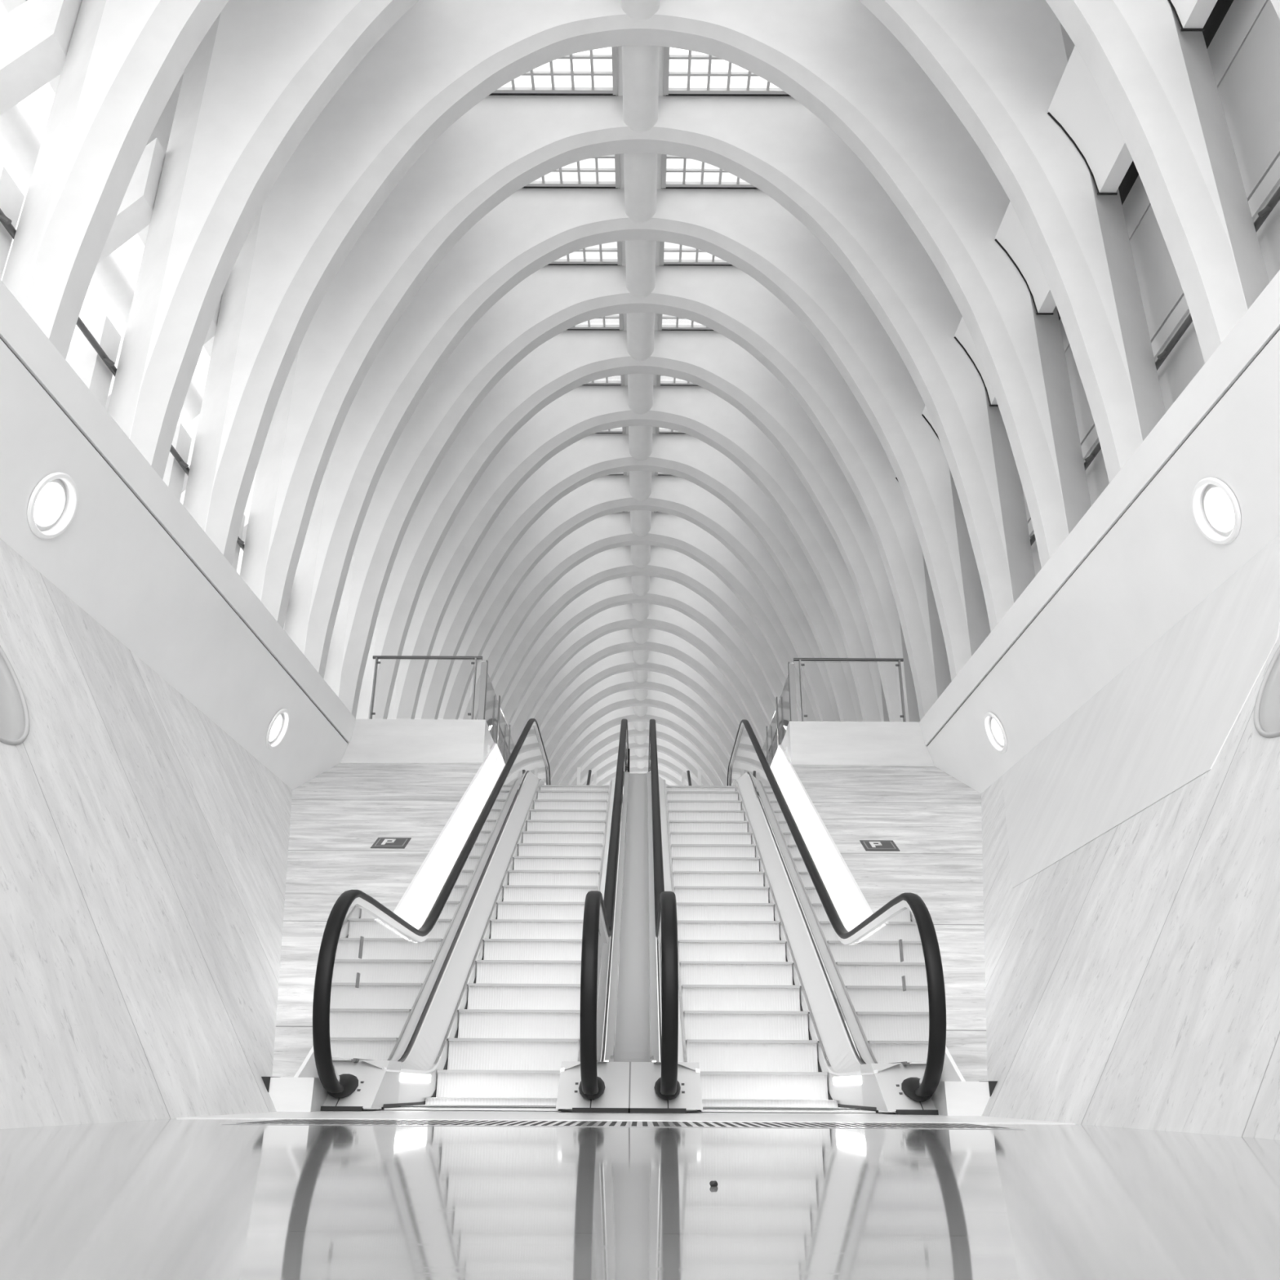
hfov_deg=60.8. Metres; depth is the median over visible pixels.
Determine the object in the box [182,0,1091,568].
arch frame
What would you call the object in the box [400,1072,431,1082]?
light
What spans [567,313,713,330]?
skylight
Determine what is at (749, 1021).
escalator
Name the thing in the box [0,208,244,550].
handrail
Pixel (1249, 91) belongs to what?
wall
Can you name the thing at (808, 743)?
trim
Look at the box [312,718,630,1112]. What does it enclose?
escalator
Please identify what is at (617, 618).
arch frame
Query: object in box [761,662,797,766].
railing
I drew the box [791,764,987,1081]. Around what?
wall
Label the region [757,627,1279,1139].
wall
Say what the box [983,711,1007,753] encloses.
wall lamp
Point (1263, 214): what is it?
handrail
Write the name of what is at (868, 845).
plaque
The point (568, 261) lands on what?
skylight
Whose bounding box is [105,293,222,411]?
strut
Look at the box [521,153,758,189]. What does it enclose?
skylight
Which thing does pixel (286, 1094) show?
trim
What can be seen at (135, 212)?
strut
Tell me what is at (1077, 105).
curved panel
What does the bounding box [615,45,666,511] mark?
ceiling
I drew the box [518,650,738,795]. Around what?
arch frame
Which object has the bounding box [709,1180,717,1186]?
pebble
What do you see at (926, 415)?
curved panel
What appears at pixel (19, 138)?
window
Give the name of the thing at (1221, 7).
window
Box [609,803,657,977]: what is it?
balustrade
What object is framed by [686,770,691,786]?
handrail
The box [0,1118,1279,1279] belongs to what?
floor
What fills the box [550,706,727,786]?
arch frame
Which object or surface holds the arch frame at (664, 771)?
on the floor
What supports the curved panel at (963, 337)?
attached to the arch frame at (441, 59)
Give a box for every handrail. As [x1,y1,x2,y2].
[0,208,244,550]
[586,769,591,785]
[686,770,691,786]
[1030,186,1279,546]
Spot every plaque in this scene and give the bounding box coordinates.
[370,837,411,848]
[859,840,900,851]
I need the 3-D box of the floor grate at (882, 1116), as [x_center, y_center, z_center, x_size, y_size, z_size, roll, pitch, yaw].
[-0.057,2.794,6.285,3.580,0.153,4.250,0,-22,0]
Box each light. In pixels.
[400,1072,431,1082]
[832,1075,861,1084]
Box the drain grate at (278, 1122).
[224,1119,1026,1129]
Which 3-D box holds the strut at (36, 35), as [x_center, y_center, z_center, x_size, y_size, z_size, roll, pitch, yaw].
[-5.154,-3.096,7.146,2.314,3.378,0.255,0,-22,0]
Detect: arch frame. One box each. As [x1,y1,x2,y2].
[1,0,1269,363]
[107,0,1165,483]
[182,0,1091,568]
[240,95,1035,631]
[284,188,991,680]
[323,265,951,720]
[355,329,919,721]
[386,385,889,721]
[414,433,862,721]
[437,475,840,721]
[457,511,820,721]
[476,545,801,721]
[500,576,776,727]
[508,603,769,745]
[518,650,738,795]
[527,628,762,748]
[543,671,757,799]
[548,688,729,778]
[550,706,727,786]
[557,721,722,786]
[568,736,712,786]
[580,749,702,786]
[591,761,688,786]
[604,775,676,786]
[1270,0,1279,19]
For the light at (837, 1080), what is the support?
attached to the escalator at (749, 1021)
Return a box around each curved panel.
[921,404,939,439]
[954,316,998,406]
[995,200,1056,315]
[1047,45,1133,195]
[1168,0,1217,31]
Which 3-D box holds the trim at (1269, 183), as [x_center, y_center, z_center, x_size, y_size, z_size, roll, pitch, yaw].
[4.182,1.895,18.685,0.300,0.135,44.000,0,-22,0]
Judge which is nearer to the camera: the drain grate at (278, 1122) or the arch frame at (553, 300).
the drain grate at (278, 1122)
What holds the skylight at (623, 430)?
attached to the ceiling at (661, 49)
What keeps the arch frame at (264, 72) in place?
on the floor
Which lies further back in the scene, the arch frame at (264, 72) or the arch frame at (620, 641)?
the arch frame at (620, 641)
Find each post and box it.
[577,767,580,785]
[593,770,596,785]
[681,771,684,786]
[697,768,701,786]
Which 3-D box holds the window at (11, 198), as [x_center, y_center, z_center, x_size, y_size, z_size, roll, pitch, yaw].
[-4.424,-2.244,6.794,0.707,1.593,0.255,0,-22,0]
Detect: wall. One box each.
[0,537,518,1128]
[146,71,184,154]
[271,762,482,1077]
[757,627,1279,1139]
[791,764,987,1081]
[1022,0,1279,576]
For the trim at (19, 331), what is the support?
attached to the wall at (144, 849)
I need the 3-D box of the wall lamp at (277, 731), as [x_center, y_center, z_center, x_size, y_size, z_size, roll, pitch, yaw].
[-3.523,0.861,10.550,0.197,0.394,0.414,0,-22,0]
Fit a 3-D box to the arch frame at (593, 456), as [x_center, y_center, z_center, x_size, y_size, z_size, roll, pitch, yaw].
[-0.008,-0.207,18.483,7.930,7.500,0.325,0,-22,0]
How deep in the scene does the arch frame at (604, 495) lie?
20.50 m
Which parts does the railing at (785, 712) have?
post, pane, post, post, plate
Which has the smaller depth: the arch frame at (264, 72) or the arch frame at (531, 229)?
the arch frame at (264, 72)
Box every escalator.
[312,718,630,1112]
[628,719,946,1115]
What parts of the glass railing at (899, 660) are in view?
post, rail, pane, post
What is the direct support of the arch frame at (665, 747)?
on the floor
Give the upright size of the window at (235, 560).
1.593 m
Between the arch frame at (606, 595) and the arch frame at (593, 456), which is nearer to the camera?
the arch frame at (593, 456)
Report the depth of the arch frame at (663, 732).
34.16 m
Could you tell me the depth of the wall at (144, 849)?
5.42 m
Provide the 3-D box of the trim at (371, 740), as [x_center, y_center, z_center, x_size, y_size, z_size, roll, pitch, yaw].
[-2.714,1.219,12.741,1.835,0.515,0.315,0,-22,0]
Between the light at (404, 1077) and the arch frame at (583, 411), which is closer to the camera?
the light at (404, 1077)
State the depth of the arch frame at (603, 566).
23.35 m
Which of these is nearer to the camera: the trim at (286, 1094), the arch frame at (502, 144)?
the trim at (286, 1094)
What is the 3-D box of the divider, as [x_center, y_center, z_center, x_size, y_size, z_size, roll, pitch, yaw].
[-0.041,2.583,11.621,0.294,4.270,10.943,0,-22,0]
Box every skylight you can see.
[488,46,791,96]
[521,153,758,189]
[546,240,733,266]
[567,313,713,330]
[582,374,698,386]
[595,426,684,433]
[609,471,670,475]
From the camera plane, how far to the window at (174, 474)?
9.62 m
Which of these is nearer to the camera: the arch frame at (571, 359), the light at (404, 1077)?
the light at (404, 1077)
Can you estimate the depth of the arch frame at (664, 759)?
36.93 m
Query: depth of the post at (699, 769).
20.57 m
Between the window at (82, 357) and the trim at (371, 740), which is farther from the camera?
the trim at (371, 740)
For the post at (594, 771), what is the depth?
20.56 m
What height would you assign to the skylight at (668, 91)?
0.082 m
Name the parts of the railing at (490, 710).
plate, post, post, pane, post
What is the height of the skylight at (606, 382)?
0.082 m
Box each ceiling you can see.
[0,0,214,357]
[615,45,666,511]
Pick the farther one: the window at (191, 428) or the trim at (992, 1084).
the window at (191, 428)
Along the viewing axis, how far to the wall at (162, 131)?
10.40 m
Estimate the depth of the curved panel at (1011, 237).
10.03 m
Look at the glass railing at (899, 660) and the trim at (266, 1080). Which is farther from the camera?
the glass railing at (899, 660)
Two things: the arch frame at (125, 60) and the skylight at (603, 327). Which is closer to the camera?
the arch frame at (125, 60)
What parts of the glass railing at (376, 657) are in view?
post, pane, rail, post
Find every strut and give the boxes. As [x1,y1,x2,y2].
[0,0,82,115]
[0,137,165,280]
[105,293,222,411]
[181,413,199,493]
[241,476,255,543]
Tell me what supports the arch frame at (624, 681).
on the floor
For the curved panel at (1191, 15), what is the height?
0.970 m
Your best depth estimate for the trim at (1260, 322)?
7.34 m
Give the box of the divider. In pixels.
[604,772,656,1107]
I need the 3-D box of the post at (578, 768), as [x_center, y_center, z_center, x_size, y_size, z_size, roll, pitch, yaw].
[-1.160,3.192,20.345,0.060,1.680,0.050,0,-22,0]
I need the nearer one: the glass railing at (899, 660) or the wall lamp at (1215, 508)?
the wall lamp at (1215, 508)
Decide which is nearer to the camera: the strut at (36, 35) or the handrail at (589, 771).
the strut at (36, 35)
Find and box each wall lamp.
[26,471,78,539]
[265,708,289,749]
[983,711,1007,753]
[1191,477,1240,545]
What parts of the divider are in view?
edge trim, edge trim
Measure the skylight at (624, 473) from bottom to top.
0.082 m
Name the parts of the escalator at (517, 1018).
glass panel, comb plate, handrail, glass panel, signal strip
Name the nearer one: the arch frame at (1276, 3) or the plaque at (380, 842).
the arch frame at (1276, 3)
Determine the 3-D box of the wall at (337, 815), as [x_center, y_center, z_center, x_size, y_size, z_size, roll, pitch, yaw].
[-2.954,2.091,9.037,2.277,3.906,5.900,0,-22,0]
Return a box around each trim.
[0,279,355,742]
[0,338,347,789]
[261,1076,280,1092]
[268,1077,328,1111]
[340,719,488,763]
[786,721,934,765]
[919,270,1279,746]
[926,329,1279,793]
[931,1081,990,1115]
[979,1080,997,1097]
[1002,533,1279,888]
[1027,155,1279,537]
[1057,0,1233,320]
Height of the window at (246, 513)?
3.378 m
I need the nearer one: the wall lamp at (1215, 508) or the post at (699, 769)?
the wall lamp at (1215, 508)
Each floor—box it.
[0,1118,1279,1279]
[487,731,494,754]
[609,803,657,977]
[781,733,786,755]
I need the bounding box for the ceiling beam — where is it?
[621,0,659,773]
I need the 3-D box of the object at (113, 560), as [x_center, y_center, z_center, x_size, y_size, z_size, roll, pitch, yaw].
[-3.954,-1.499,4.990,1.170,0.800,16.080,0,-22,0]
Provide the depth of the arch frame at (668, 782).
39.63 m
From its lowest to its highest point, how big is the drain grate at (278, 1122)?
0.001 m
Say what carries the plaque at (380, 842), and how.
on the wall at (337, 815)
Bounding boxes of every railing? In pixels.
[368,655,482,719]
[477,660,515,764]
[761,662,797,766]
[793,657,906,721]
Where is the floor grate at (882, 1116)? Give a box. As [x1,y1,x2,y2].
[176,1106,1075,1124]
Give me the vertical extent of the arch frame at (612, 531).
7.500 m
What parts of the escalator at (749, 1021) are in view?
glass panel, handrail, comb plate, glass panel, handrail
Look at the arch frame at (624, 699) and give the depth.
31.49 m

